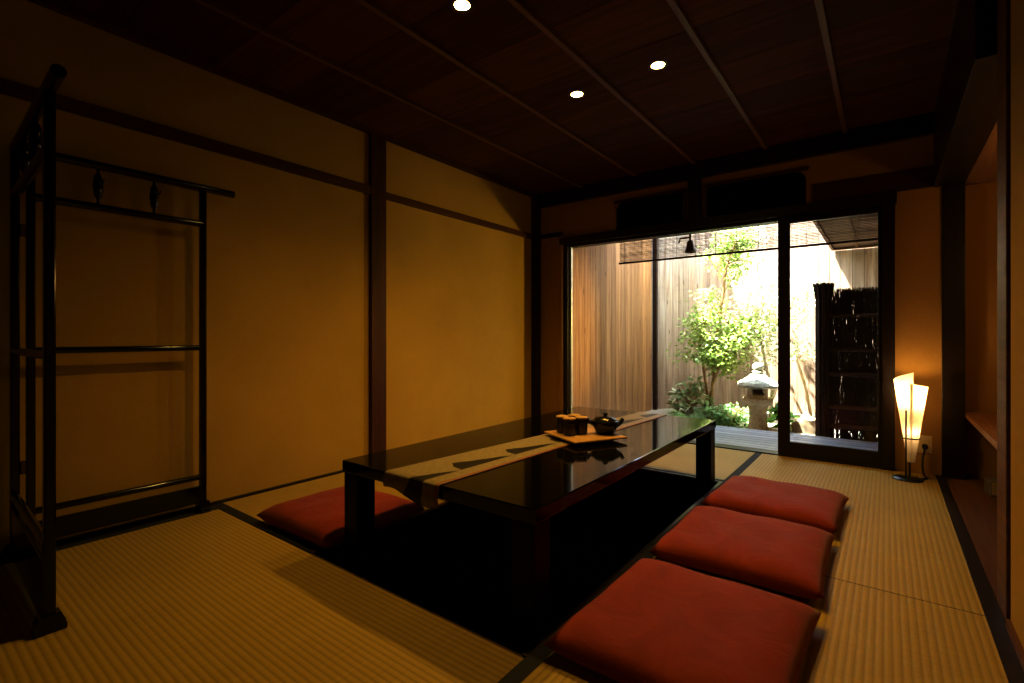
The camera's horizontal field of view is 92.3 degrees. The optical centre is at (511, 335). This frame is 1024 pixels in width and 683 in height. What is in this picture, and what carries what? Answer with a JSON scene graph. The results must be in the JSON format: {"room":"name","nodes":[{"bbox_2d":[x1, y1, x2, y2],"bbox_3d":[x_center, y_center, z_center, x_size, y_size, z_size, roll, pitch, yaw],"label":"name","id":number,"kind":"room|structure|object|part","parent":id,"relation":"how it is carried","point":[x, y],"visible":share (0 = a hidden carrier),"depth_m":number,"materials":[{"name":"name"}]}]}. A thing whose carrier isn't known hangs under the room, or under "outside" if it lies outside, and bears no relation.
{"room":"traditional dwelling","nodes":[
{"label":"traditional dwelling","id":0,"kind":"room"},
{"bbox_2d":[0,0,530,553],"bbox_3d":[-1.489,-0.245,3.048,0.120,2.590,5.750,0,0,37],"label":"wall","id":1,"kind":"structure","parent":0,"point":[288,255],"depth_m":2.80,"materials":[{"name":"paint"}]},
{"bbox_2d":[0,470,344,555],"bbox_3d":[-1.452,0.926,2.982,0.020,0.017,5.490,0,0,37],"label":"baseboard","id":2,"kind":"structure","parent":1,"relation":"attached to","point":[71,538],"depth_m":2.59,"materials":[{"name":"brown wood"}]},
{"bbox_2d":[0,77,370,193],"bbox_3d":[-2.063,-1.050,2.168,0.030,0.060,3.455,0,0,37],"label":"trim","id":3,"kind":"structure","parent":1,"relation":"attached to","point":[11,88],"depth_m":2.55,"materials":[{"name":"brown wood"}]},
{"bbox_2d":[26,0,533,197],"bbox_3d":[-1.413,-1.472,3.015,0.040,0.035,5.590,0,0,37],"label":"trim","id":4,"kind":"structure","parent":1,"relation":"attached to","point":[54,5],"depth_m":2.79,"materials":[{"name":"brown wood"}]},
{"bbox_2d":[369,133,385,453],"bbox_3d":[-0.980,-0.255,3.590,0.035,2.470,0.130,0,0,37],"label":"trim","id":5,"kind":"structure","parent":1,"relation":"attached to","point":[377,144],"depth_m":3.57,"materials":[{"name":"brown wood"}]},
{"bbox_2d":[386,192,530,238],"bbox_3d":[-0.378,-1.040,4.386,0.030,0.050,1.875,0,0,37],"label":"trim","id":6,"kind":"structure","parent":1,"relation":"attached to","point":[390,197],"depth_m":4.19,"materials":[{"name":"brown wood"}]},
{"bbox_2d":[531,193,540,416],"bbox_3d":[0.254,-0.255,5.196,0.055,2.470,0.100,0,0,37],"label":"trim","id":7,"kind":"structure","parent":1,"relation":"attached to","point":[535,211],"depth_m":5.16,"materials":[{"name":"brown wood"}]},
{"bbox_2d":[57,0,957,193],"bbox_3d":[0.331,-1.509,1.815,4.470,0.082,5.990,0,0,37],"label":"ceiling","id":8,"kind":"structure","parent":0,"point":[485,89],"depth_m":2.72,"materials":[{"name":"brown wood"}]},
{"bbox_2d":[450,0,473,13],"bbox_3d":[-0.225,-1.487,2.215,0.106,0.006,0.106,0,0,37],"label":"recessed light","id":9,"kind":"object","parent":8,"relation":"in","point":[459,6],"visible":1,"depth_m":2.22,"materials":[{"name":"white"}]},
{"bbox_2d":[568,90,585,98],"bbox_3d":[0.400,-1.487,3.030,0.106,0.006,0.106,0,0,37],"label":"recessed light","id":10,"kind":"object","parent":8,"relation":"in","point":[576,94],"visible":1,"depth_m":3.03,"materials":[{"name":"white"}]},
{"bbox_2d":[648,60,667,70],"bbox_3d":[0.802,-1.487,2.705,0.106,0.006,0.106,0,0,37],"label":"recessed light","id":11,"kind":"object","parent":8,"relation":"in","point":[657,65],"visible":1,"depth_m":2.70,"materials":[{"name":"white"}]},
{"bbox_2d":[317,470,716,649],"bbox_3d":[0.238,1.157,2.627,1.190,0.427,2.210,0,0,37],"label":"floor","id":12,"kind":"structure","parent":0,"point":[454,563],"depth_m":2.81,"materials":[{"name":"black fabric"}]},
{"bbox_2d":[309,468,722,657],"bbox_3d":[0.238,0.935,2.627,1.142,0.013,2.166,0,0,37],"label":"trim","id":13,"kind":"structure","parent":12,"relation":"attached to","point":[562,621],"depth_m":1.90,"materials":[{"name":"black wood"}]},
{"bbox_2d":[342,406,715,653],"bbox_3d":[0.282,0.932,2.622,1.008,0.796,2.027,0,0,37],"label":"table","id":14,"kind":"object","parent":12,"relation":"on","point":[529,491],"visible":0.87,"depth_m":2.07,"materials":[{"name":"black paint"}]},
{"bbox_3d":[-0.659,0.956,2.130,0.092,0.748,0.092,0,0,37],"label":"leg","id":15,"kind":"part","parent":14,"relation":"part of","materials":[{"name":"black paint"}]},
{"bbox_2d":[383,412,664,507],"bbox_3d":[0.278,0.666,2.634,0.303,0.271,2.085,0,0,40],"label":"table runner","id":16,"kind":"object","parent":14,"relation":"on","point":[420,483],"visible":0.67,"depth_m":2.03,"materials":[{"name":"beige fabric"}]},
{"bbox_2d":[544,427,626,443],"bbox_3d":[0.376,0.519,2.555,0.310,0.022,0.310,0,0,-25],"label":"serving tray","id":17,"kind":"object","parent":16,"relation":"on","point":[592,436],"visible":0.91,"depth_m":2.47,"materials":[{"name":"brown wood"}]},
{"bbox_2d":[556,415,568,433],"bbox_3d":[0.265,0.462,2.586,0.067,0.092,0.067,0,0,37],"label":"tea cup","id":18,"kind":"object","parent":17,"relation":"on","point":[559,418],"visible":0.66,"depth_m":2.56,"materials":[{"name":"brown ceramic"}]},
{"bbox_3d":[0.265,0.422,2.586,0.067,0.011,0.067,0,0,37],"label":"lid","id":19,"kind":"part","parent":18,"relation":"part of","materials":[{"name":"brown wood"}]},
{"bbox_2d":[563,417,575,435],"bbox_3d":[0.294,0.462,2.522,0.067,0.092,0.067,0,0,37],"label":"tea cup","id":20,"kind":"object","parent":17,"relation":"on","point":[569,423],"visible":1,"depth_m":2.50,"materials":[{"name":"brown ceramic"}]},
{"bbox_3d":[0.294,0.422,2.522,0.067,0.011,0.067,0,0,37],"label":"lid","id":21,"kind":"part","parent":20,"relation":"part of","materials":[{"name":"brown wood"}]},
{"bbox_2d":[568,414,580,416],"bbox_3d":[0.332,0.462,2.620,0.067,0.092,0.067,0,0,37],"label":"tea cup","id":22,"kind":"object","parent":17,"relation":"on","point":[569,415],"visible":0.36,"depth_m":2.60,"materials":[{"name":"brown ceramic"}]},
{"bbox_2d":[575,416,587,434],"bbox_3d":[0.360,0.462,2.554,0.067,0.092,0.067,0,0,37],"label":"tea cup","id":23,"kind":"object","parent":17,"relation":"on","point":[581,421],"visible":0.94,"depth_m":2.53,"materials":[{"name":"brown ceramic"}]},
{"bbox_3d":[0.360,0.422,2.554,0.067,0.011,0.067,0,0,37],"label":"lid","id":24,"kind":"part","parent":23,"relation":"part of","materials":[{"name":"brown wood"}]},
{"bbox_2d":[588,413,623,434],"bbox_3d":[0.481,0.454,2.565,0.155,0.109,0.153,0,0,45],"label":"teapot","id":25,"kind":"object","parent":17,"relation":"on","point":[604,424],"visible":1,"depth_m":2.52,"materials":[{"name":"black ceramic"}]},
{"bbox_3d":[0.486,0.426,2.565,0.116,0.018,0.116,0,0,0],"label":"lid","id":26,"kind":"part","parent":25,"relation":"part of","materials":[{"name":"black ceramic"}]},
{"bbox_2d":[592,419,619,434],"bbox_3d":[0.486,0.471,2.565,0.146,0.074,0.146,0,0,0],"label":"pot","id":27,"kind":"object","parent":25,"relation":"attached to","point":[601,426],"depth_m":2.51,"materials":[{"name":"black ceramic"}]},
{"bbox_3d":[0.060,0.956,1.583,0.092,0.748,0.092,0,0,37],"label":"leg","id":28,"kind":"part","parent":14,"relation":"part of","materials":[{"name":"black paint"}]},
{"bbox_3d":[0.504,0.956,3.661,0.092,0.748,0.092,0,0,37],"label":"leg","id":29,"kind":"part","parent":14,"relation":"part of","materials":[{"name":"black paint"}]},
{"bbox_3d":[1.224,0.956,3.114,0.092,0.748,0.092,0,0,37],"label":"leg","id":30,"kind":"part","parent":14,"relation":"part of","materials":[{"name":"black paint"}]},
{"bbox_2d":[541,135,941,475],"bbox_3d":[1.534,-0.245,4.323,3.390,2.590,0.060,0,0,37],"label":"wall","id":31,"kind":"structure","parent":0,"point":[918,212],"depth_m":3.41,"materials":[{"name":"paint"}]},
{"bbox_2d":[540,232,562,238],"bbox_3d":[0.410,-1.048,5.133,0.270,0.045,0.012,0,0,37],"label":"trim","id":32,"kind":"structure","parent":31,"relation":"attached to","point":[558,234],"depth_m":5.12,"materials":[{"name":"black wood"}]},
{"bbox_2d":[614,189,685,229],"bbox_3d":[1.247,-1.141,4.489,0.672,0.282,0.024,0,0,37],"label":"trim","id":33,"kind":"structure","parent":31,"relation":"attached to","point":[665,207],"depth_m":4.46,"materials":[{"name":"black wood"}]},
{"bbox_2d":[688,177,701,219],"bbox_3d":[1.573,-1.175,4.231,0.107,0.350,0.040,0,0,37],"label":"trim","id":34,"kind":"structure","parent":31,"relation":"attached to","point":[694,185],"depth_m":4.21,"materials":[{"name":"black wood"}]},
{"bbox_2d":[558,195,896,470],"bbox_3d":[1.605,0.005,4.263,2.725,1.950,0.150,0,0,37],"label":"door frame","id":35,"kind":"structure","parent":31,"relation":"in","point":[565,252],"depth_m":3.71,"materials":[{"name":"wood"}]},
{"bbox_3d":[1.613,0.951,4.270,2.720,0.058,0.130,0,0,37],"label":"sill","id":36,"kind":"part","parent":35,"relation":"part of","materials":[{"name":"brown wood"}]},
{"bbox_2d":[778,207,881,466],"bbox_3d":[2.346,0.009,3.660,0.650,1.827,0.037,0,0,37],"label":"door","id":37,"kind":"structure","parent":35,"relation":"attached to","point":[785,446],"depth_m":3.79,"materials":[{"name":"brown wood"}]},
{"bbox_3d":[2.369,-0.887,3.643,0.547,0.035,0.037,0,0,37],"label":"rail","id":38,"kind":"part","parent":37,"relation":"part of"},
{"bbox_3d":[2.369,0.869,3.643,0.547,0.107,0.037,0,0,37],"label":"rail","id":39,"kind":"part","parent":37,"relation":"part of","materials":[{"name":"brown wood"}]},
{"bbox_2d":[559,191,896,244],"bbox_3d":[1.578,-0.965,4.224,2.720,0.070,0.045,0,0,37],"label":"trim","id":40,"kind":"structure","parent":31,"relation":"attached to","point":[872,199],"depth_m":4.00,"materials":[{"name":"black wood"}]},
{"bbox_2d":[538,112,933,208],"bbox_3d":[1.570,-1.420,4.226,3.215,0.140,0.050,0,0,37],"label":"trim","id":41,"kind":"structure","parent":31,"relation":"attached to","point":[921,125],"depth_m":3.90,"materials":[{"name":"brown wood"}]},
{"bbox_2d":[705,166,808,217],"bbox_3d":[1.946,-1.141,3.958,0.762,0.282,0.024,0,0,37],"label":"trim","id":42,"kind":"structure","parent":31,"relation":"attached to","point":[787,187],"depth_m":3.94,"materials":[{"name":"black wood"}]},
{"bbox_2d":[813,165,933,201],"bbox_3d":[2.563,-1.070,3.492,0.735,0.140,0.018,0,0,37],"label":"trim","id":43,"kind":"structure","parent":31,"relation":"attached to","point":[923,177],"depth_m":3.47,"materials":[{"name":"brown wood"}]},
{"bbox_2d":[917,435,931,453],"bbox_3d":[2.786,0.731,3.327,0.084,0.118,0.011,0,0,37],"label":"wall outlet","id":44,"kind":"object","parent":31,"relation":"attached to","point":[924,439],"visible":0.66,"depth_m":3.32,"materials":[{"name":"beige plastic"}]},
{"bbox_2d":[920,439,927,448],"bbox_3d":[2.784,0.731,3.324,0.040,0.066,0.003,0,0,37],"label":"socket","id":45,"kind":"object","parent":44,"relation":"attached to","point":[922,441],"depth_m":3.33,"materials":[{"name":"beige plastic"}]},
{"bbox_2d":[934,0,996,187],"bbox_3d":[2.328,-1.242,2.514,0.155,0.495,1.980,0,0,37],"label":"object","id":46,"kind":"structure","parent":31,"relation":"attached to","point":[965,113],"depth_m":2.23,"materials":[{"name":"brown wood"}]},
{"bbox_2d":[694,425,877,450],"bbox_3d":[2.452,0.965,4.365,3.780,0.030,1.028,0,0,37],"label":"deck","id":47,"kind":"object","parent":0,"point":[753,438],"visible":0.14,"depth_m":4.52,"materials":[{"name":"grey wood"}]},
{"bbox_2d":[945,477,996,600],"bbox_3d":[2.690,0.960,2.251,0.942,0.051,2.000,0,0,37],"label":"floor","id":48,"kind":"structure","parent":0,"point":[977,509],"depth_m":2.53,"materials":[{"name":"brown wood"}]},
{"bbox_2d":[984,477,996,496],"bbox_3d":[2.847,0.888,2.872,0.110,0.092,0.103,0,0,29],"label":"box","id":49,"kind":"object","parent":48,"relation":"on","point":[990,484],"visible":0.48,"depth_m":2.87,"materials":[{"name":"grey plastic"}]},
{"bbox_3d":[2.823,0.886,2.829,0.094,0.072,0.004,0,0,29],"label":"panel","id":50,"kind":"part","parent":49,"relation":"part of","materials":[{"name":"brown wood"}]},
{"bbox_2d":[965,418,996,478],"bbox_3d":[3.420,-0.035,3.003,0.990,2.170,0.080,0,0,37],"label":"wall","id":51,"kind":"structure","parent":0,"point":[980,454],"depth_m":3.23,"materials":[{"name":"paint"}]},
{"bbox_2d":[942,183,964,479],"bbox_3d":[2.943,-0.007,3.289,0.115,1.975,0.160,0,0,37],"label":"trim","id":52,"kind":"structure","parent":51,"relation":"attached to","point":[953,196],"depth_m":3.22,"materials":[{"name":"brown wood"}]},
{"bbox_2d":[965,182,996,412],"bbox_3d":[3.333,-0.242,3.013,0.840,1.505,0.008,0,0,37],"label":"wall","id":53,"kind":"structure","parent":51,"relation":"attached to","point":[980,199],"depth_m":3.21,"materials":[{"name":"paint"}]},
{"bbox_2d":[965,122,996,185],"bbox_3d":[2.730,-1.032,2.220,0.840,0.075,2.000,0,0,37],"label":"ceiling","id":54,"kind":"structure","parent":0,"point":[984,170],"depth_m":2.87,"materials":[{"name":"brown wood"}]},
{"bbox_2d":[1011,0,1023,648],"bbox_3d":[0.560,-0.245,0.108,0.130,2.590,3.550,0,0,37],"label":"wall","id":55,"kind":"structure","parent":0,"point":[1017,6],"depth_m":1.48,"materials":[{"name":"paint"}]},
{"bbox_2d":[935,474,1023,682],"bbox_3d":[1.162,0.956,1.057,0.045,0.058,5.590,0,0,37],"label":"trim","id":56,"kind":"structure","parent":55,"relation":"attached to","point":[1014,672],"depth_m":1.76,"materials":[{"name":"brown wood"}]},
{"bbox_2d":[1005,618,1023,670],"bbox_3d":[0.533,0.930,0.191,0.012,0.060,3.450,0,0,37],"label":"baseboard","id":57,"kind":"structure","parent":55,"relation":"attached to","point":[1017,645],"depth_m":1.46,"materials":[{"name":"brown wood"}]},
{"bbox_3d":[0.258,1.018,1.719,4.470,0.065,5.750,0,0,37],"label":"floor","id":58,"kind":"structure","parent":0,"visible":0},
{"bbox_2d":[0,505,523,682],"bbox_3d":[-1.530,0.957,1.107,2.114,0.056,2.390,0,0,37],"label":"mat","id":59,"kind":"object","parent":58,"relation":"on","point":[213,596],"visible":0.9,"depth_m":1.60,"materials":[{"name":"beige wicker"}]},
{"bbox_2d":[0,64,234,638],"bbox_3d":[-1.470,0.064,2.092,0.984,1.732,0.928,0,0,37],"label":"rack","id":60,"kind":"object","parent":59,"relation":"on","point":[31,547],"visible":1,"depth_m":2.05,"materials":[{"name":"black paint"}]},
{"bbox_3d":[-2.083,0.058,2.061,0.029,1.684,0.029,0,0,37],"label":"post","id":61,"kind":"part","parent":60,"relation":"part of","materials":[{"name":"black paint"}]},
{"bbox_3d":[-1.771,0.670,1.806,0.805,0.028,0.028,0,0,39],"label":"rail","id":62,"kind":"part","parent":60,"relation":"part of","materials":[{"name":"black paint"}]},
{"bbox_3d":[-1.771,0.062,1.806,0.805,0.028,0.028,0,0,39],"label":"rail","id":63,"kind":"part","parent":60,"relation":"part of","materials":[{"name":"black paint"}]},
{"bbox_3d":[-1.771,-0.592,1.806,0.805,0.033,0.033,0,0,39],"label":"rail","id":64,"kind":"part","parent":60,"relation":"part of","materials":[{"name":"black paint"}]},
{"bbox_3d":[-1.771,0.817,1.806,0.805,0.203,0.024,0,0,39],"label":"board","id":65,"kind":"part","parent":60,"relation":"part of","materials":[{"name":"black paint"}]},
{"bbox_3d":[-2.040,0.058,2.084,0.029,1.684,0.029,0,0,37],"label":"post","id":66,"kind":"part","parent":60,"relation":"part of","materials":[{"name":"black paint"}]},
{"bbox_3d":[-1.711,-0.784,1.757,0.961,0.037,0.037,0,0,39],"label":"rail","id":67,"kind":"part","parent":60,"relation":"part of","materials":[{"name":"black paint"}]},
{"bbox_3d":[-1.459,0.058,1.551,0.029,1.684,0.029,0,0,37],"label":"post","id":68,"kind":"part","parent":60,"relation":"part of","materials":[{"name":"black paint"}]},
{"bbox_3d":[-1.840,-0.592,2.347,0.033,0.033,0.660,0,0,37],"label":"rail","id":69,"kind":"part","parent":60,"relation":"part of","materials":[{"name":"black paint"}]},
{"bbox_3d":[-1.840,0.745,2.347,0.028,0.028,0.660,0,0,37],"label":"rail","id":70,"kind":"part","parent":60,"relation":"part of","materials":[{"name":"black paint"}]},
{"bbox_3d":[-1.840,0.062,2.347,0.028,0.028,0.660,0,0,37],"label":"rail","id":71,"kind":"part","parent":60,"relation":"part of","materials":[{"name":"black paint"}]},
{"bbox_3d":[-1.840,0.836,2.347,0.024,0.088,0.660,0,0,37],"label":"board","id":72,"kind":"part","parent":60,"relation":"part of","materials":[{"name":"black paint"}]},
{"bbox_3d":[-1.793,-0.784,2.409,0.037,0.037,0.815,0,0,37],"label":"rail","id":73,"kind":"part","parent":60,"relation":"part of","materials":[{"name":"black paint"}]},
{"bbox_3d":[-1.640,0.058,2.610,0.029,1.684,0.029,0,0,37],"label":"post","id":74,"kind":"part","parent":60,"relation":"part of","materials":[{"name":"black paint"}]},
{"bbox_2d":[212,472,460,558],"bbox_3d":[-0.308,0.957,3.659,0.970,0.056,3.147,0,0,37],"label":"mat","id":75,"kind":"object","parent":58,"relation":"on","point":[246,509],"visible":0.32,"depth_m":2.72,"materials":[{"name":"beige wicker"}]},
{"bbox_2d":[257,486,424,547],"bbox_3d":[-0.853,0.877,2.476,0.610,0.104,0.561,0,0,37],"label":"floor cushion","id":76,"kind":"object","parent":75,"relation":"on","point":[318,518],"visible":0.73,"depth_m":2.35,"materials":[{"name":"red fabric"}]},
{"bbox_2d":[642,444,754,480],"bbox_3d":[1.193,0.957,3.880,1.133,0.056,0.978,0,0,37],"label":"mat","id":77,"kind":"object","parent":58,"relation":"on","point":[682,460],"visible":0.29,"depth_m":3.65,"materials":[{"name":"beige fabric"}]},
{"bbox_2d":[498,535,1008,682],"bbox_3d":[0.561,0.957,1.206,1.091,0.056,1.899,0,0,37],"label":"mat","id":78,"kind":"object","parent":58,"relation":"on","point":[862,634],"visible":0.27,"depth_m":1.47,"materials":[{"name":"beige wicker"}]},
{"bbox_2d":[543,558,820,682],"bbox_3d":[0.539,0.877,1.494,0.610,0.104,0.683,0,0,38],"label":"floor cushion","id":79,"kind":"object","parent":78,"relation":"on","point":[659,621],"visible":1,"depth_m":1.40,"materials":[{"name":"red fabric"}]},
{"bbox_2d":[663,452,984,615],"bbox_3d":[1.756,0.957,2.779,1.091,0.056,2.050,0,0,37],"label":"mat","id":80,"kind":"object","parent":58,"relation":"on","point":[894,536],"visible":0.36,"depth_m":2.32,"materials":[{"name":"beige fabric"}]},
{"bbox_2d":[649,506,834,598],"bbox_3d":[0.994,0.877,2.098,0.610,0.104,0.641,0,0,36],"label":"floor cushion","id":81,"kind":"object","parent":80,"relation":"on","point":[788,557],"visible":1,"depth_m":1.96,"materials":[{"name":"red fabric"}]},
{"bbox_2d":[700,476,848,532],"bbox_3d":[1.419,0.877,2.646,0.610,0.104,0.592,0,0,39],"label":"floor cushion","id":82,"kind":"object","parent":80,"relation":"on","point":[820,508],"visible":0.91,"depth_m":2.52,"materials":[{"name":"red fabric"}]},
{"bbox_2d":[892,373,927,482],"bbox_3d":[2.621,0.580,3.239,0.195,0.700,0.328,0,0,37],"label":"floor lamp","id":83,"kind":"object","parent":80,"relation":"on","point":[911,398],"visible":1,"depth_m":3.15,"materials":[{"name":"white paper"}]},
{"bbox_3d":[2.522,0.697,3.149,0.009,0.445,0.026,0,0,37],"label":"rod","id":84,"kind":"part","parent":83,"relation":"part of","materials":[{"name":"black paint"}]},
{"bbox_3d":[2.708,0.836,3.231,0.036,0.185,0.199,0,0,37],"label":"cord","id":85,"kind":"part","parent":83,"relation":"part of","materials":[{"name":"black plastic"}]},
{"bbox_3d":[3.124,-0.035,1.921,0.150,2.170,2.000,0,0,37],"label":"wall","id":86,"kind":"structure","parent":0,"visible":0},
{"bbox_2d":[965,411,996,448],"bbox_3d":[2.728,0.514,2.217,0.840,0.032,1.992,0,0,37],"label":"shelf","id":87,"kind":"object","parent":86,"relation":"attached to","point":[985,423],"visible":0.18,"depth_m":2.83,"materials":[{"name":"brown wood"}]},
{"label":"outside","id":88,"kind":"structure","parent":0,"visible":0},
{"bbox_2d":[644,406,851,437],"bbox_3d":[3.176,1.155,5.500,4.800,0.250,3.800,0,0,37],"label":"ground","id":89,"kind":"structure","parent":88,"point":[659,411],"depth_m":6.37,"materials":[{"name":"white gravel"}]},
{"bbox_2d":[573,239,651,411],"bbox_3d":[1.275,-0.420,6.015,0.050,2.900,2.200,0,0,37],"label":"fence","id":90,"kind":"object","parent":89,"relation":"on","point":[612,301],"visible":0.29,"depth_m":5.85,"materials":[{"name":"brown wood"}]},
{"bbox_2d":[652,239,657,409],"bbox_3d":[1.986,-0.420,6.875,0.080,2.900,0.070,0,0,37],"label":"post","id":91,"kind":"object","parent":89,"relation":"on","point":[654,263],"visible":0.64,"depth_m":6.86,"materials":[{"name":"wood"}]},
{"bbox_2d":[662,409,700,418],"bbox_3d":[2.129,0.973,5.955,0.565,0.152,0.484,0,0,37],"label":"fern","id":92,"kind":"object","parent":89,"relation":"on","point":[679,414],"visible":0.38,"depth_m":5.98,"materials":[{"name":"green plant"}]},
{"bbox_2d":[658,232,707,408],"bbox_3d":[2.425,-0.420,7.092,0.954,2.900,0.050,0,0,-20],"label":"fence","id":93,"kind":"object","parent":89,"relation":"on","point":[678,279],"visible":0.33,"depth_m":7.04,"materials":[{"name":"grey wood"}]},
{"bbox_2d":[666,374,716,415],"bbox_3d":[2.339,0.791,6.446,0.627,0.577,0.627,0,0,4],"label":"shrub","id":94,"kind":"object","parent":89,"relation":"on","point":[694,390],"visible":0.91,"depth_m":6.38,"materials":[{"name":"green plant"}]},
{"bbox_2d":[698,405,726,425],"bbox_3d":[2.336,0.925,5.732,0.367,0.253,0.353,0,0,37],"label":"shrub","id":95,"kind":"object","parent":89,"relation":"on","point":[706,415],"visible":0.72,"depth_m":5.71,"materials":[{"name":"green plant"}]},
{"bbox_2d":[665,227,770,411],"bbox_3d":[2.606,-0.194,6.302,1.284,2.453,1.073,0,0,25],"label":"tree","id":96,"kind":"object","parent":89,"relation":"on","point":[717,360],"visible":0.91,"depth_m":6.26,"materials":[{"name":"green plant"}]},
{"bbox_2d":[710,402,748,428],"bbox_3d":[2.533,0.896,5.639,0.562,0.296,0.390,0,0,37],"label":"shrub","id":97,"kind":"object","parent":89,"relation":"on","point":[733,418],"visible":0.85,"depth_m":5.60,"materials":[{"name":"green plant"}]},
{"bbox_2d":[708,404,772,422],"bbox_3d":[2.737,0.965,6.001,0.816,0.187,0.739,0,0,37],"label":"fern","id":98,"kind":"object","parent":89,"relation":"on","point":[722,404],"visible":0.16,"depth_m":6.05,"materials":[{"name":"green plant"}]},
{"bbox_2d":[737,362,777,429],"bbox_3d":[2.717,0.659,5.434,0.428,0.742,0.469,0,0,27],"label":"stone lantern","id":99,"kind":"object","parent":89,"relation":"on","point":[757,383],"visible":0.96,"depth_m":5.35,"materials":[{"name":"grey stone"}]},
{"bbox_2d":[699,225,842,417],"bbox_3d":[3.143,-0.292,6.104,1.544,2.648,1.296,0,0,23],"label":"tree","id":100,"kind":"object","parent":89,"relation":"on","point":[769,320],"visible":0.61,"depth_m":6.08,"materials":[{"name":"green plant"}]},
{"bbox_2d":[764,427,777,431],"bbox_3d":[2.779,1.004,5.217,0.111,0.072,0.175,0,0,-27],"label":"rock","id":101,"kind":"object","parent":89,"relation":"on","point":[768,428],"visible":0.35,"depth_m":5.19,"materials":[{"name":"grey stone"}]},
{"bbox_2d":[767,394,799,428],"bbox_3d":[2.999,0.875,5.454,0.457,0.483,0.427,0,0,37],"label":"shrub","id":102,"kind":"object","parent":89,"relation":"on","point":[773,409],"visible":0.26,"depth_m":5.42,"materials":[{"name":"green plant"}]},
{"bbox_2d":[708,221,877,414],"bbox_3d":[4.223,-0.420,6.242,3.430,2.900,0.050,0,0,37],"label":"garden wall","id":103,"kind":"structure","parent":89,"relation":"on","point":[859,266],"depth_m":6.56,"materials":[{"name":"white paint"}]},
{"bbox_2d":[791,345,812,416],"bbox_3d":[3.655,0.569,6.203,0.034,0.932,0.419,0,0,-3],"label":"bamboo pole","id":104,"kind":"object","parent":89,"relation":"on","point":[798,363],"visible":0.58,"depth_m":6.13,"materials":[{"name":"beige wood"}]},
{"bbox_2d":[791,415,814,434],"bbox_3d":[3.131,0.945,5.231,0.235,0.207,0.265,0,0,-8],"label":"rock","id":105,"kind":"object","parent":89,"relation":"on","point":[805,424],"visible":0.62,"depth_m":5.17,"materials":[{"name":"grey stone"}]},
{"bbox_2d":[813,282,877,441],"bbox_3d":[3.519,0.260,4.383,1.435,1.542,0.188,0,0,36],"label":"screen","id":106,"kind":"object","parent":89,"relation":"on","point":[857,410],"visible":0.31,"depth_m":4.62,"materials":[{"name":"brown wood"}]},
{"bbox_3d":[3.008,0.260,4.748,0.177,1.541,0.188,0,0,37],"label":"bundled post","id":107,"kind":"part","parent":106,"relation":"part of","materials":[{"name":"brown wood"}]},
{"bbox_3d":[3.459,0.850,4.360,1.100,0.048,0.048,0,0,37],"label":"rail","id":108,"kind":"part","parent":106,"relation":"part of","materials":[{"name":"brown wood"}]},
{"bbox_3d":[3.459,0.670,4.360,1.100,0.048,0.048,0,0,37],"label":"rail","id":109,"kind":"part","parent":106,"relation":"part of","materials":[{"name":"brown wood"}]},
{"bbox_3d":[3.459,0.360,4.360,1.100,0.048,0.048,0,0,37],"label":"rail","id":110,"kind":"part","parent":106,"relation":"part of","materials":[{"name":"brown wood"}]},
{"bbox_3d":[3.459,0.130,4.360,1.100,0.032,0.032,0,0,37],"label":"rail","id":111,"kind":"part","parent":106,"relation":"part of","materials":[{"name":"brown wood"}]},
{"bbox_3d":[3.459,-0.190,4.360,1.100,0.032,0.032,0,0,37],"label":"rail","id":112,"kind":"part","parent":106,"relation":"part of","materials":[{"name":"brown wood"}]},
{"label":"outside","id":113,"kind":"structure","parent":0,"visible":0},
{"bbox_2d":[813,213,877,250],"bbox_3d":[4.156,-1.135,4.893,1.805,0.090,2.140,0,0,37],"label":"roof","id":114,"kind":"structure","parent":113,"point":[865,244],"depth_m":5.38,"materials":[{"name":"brown wood"}]},
{"bbox_3d":[1.971,-1.670,4.080,4.800,1.200,0.080,0,0,37],"label":"wall","id":115,"kind":"structure","parent":0,"visible":0},
{"bbox_2d":[619,214,877,264],"bbox_3d":[2.158,-1.017,4.326,2.620,0.546,0.016,0,0,37],"label":"blind","id":116,"kind":"object","parent":115,"relation":"attached to","point":[624,256],"visible":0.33,"depth_m":4.38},
{"bbox_3d":[2.166,-1.020,4.320,2.522,0.540,0.010,0,0,37],"label":"cord","id":117,"kind":"part","parent":116,"relation":"part of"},
{"bbox_3d":[2.304,-1.330,4.435,4.700,0.080,1.050,0,0,37],"label":"roof eave","id":118,"kind":"object","parent":115,"relation":"attached to","visible":0},
{"bbox_2d":[678,234,694,252],"bbox_3d":[1.741,-1.060,4.895,0.175,0.460,0.112,0,0,37],"label":"garden lamp","id":119,"kind":"object","parent":118,"relation":"hanging from","point":[691,242],"visible":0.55,"depth_m":4.86,"materials":[{"name":"brown metal"}]},
{"bbox_3d":[2.151,-0.035,1.330,0.985,2.170,0.120,0,0,37],"label":"wall","id":120,"kind":"structure","parent":0,"visible":0},
{"bbox_2d":[997,0,1010,619],"bbox_3d":[1.704,-0.253,1.641,0.103,2.475,0.165,0,0,37],"label":"wooden post","id":121,"kind":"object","parent":120,"relation":"attached to","point":[1003,6],"depth_m":1.64,"materials":[{"name":"brown wood"}]}
]}

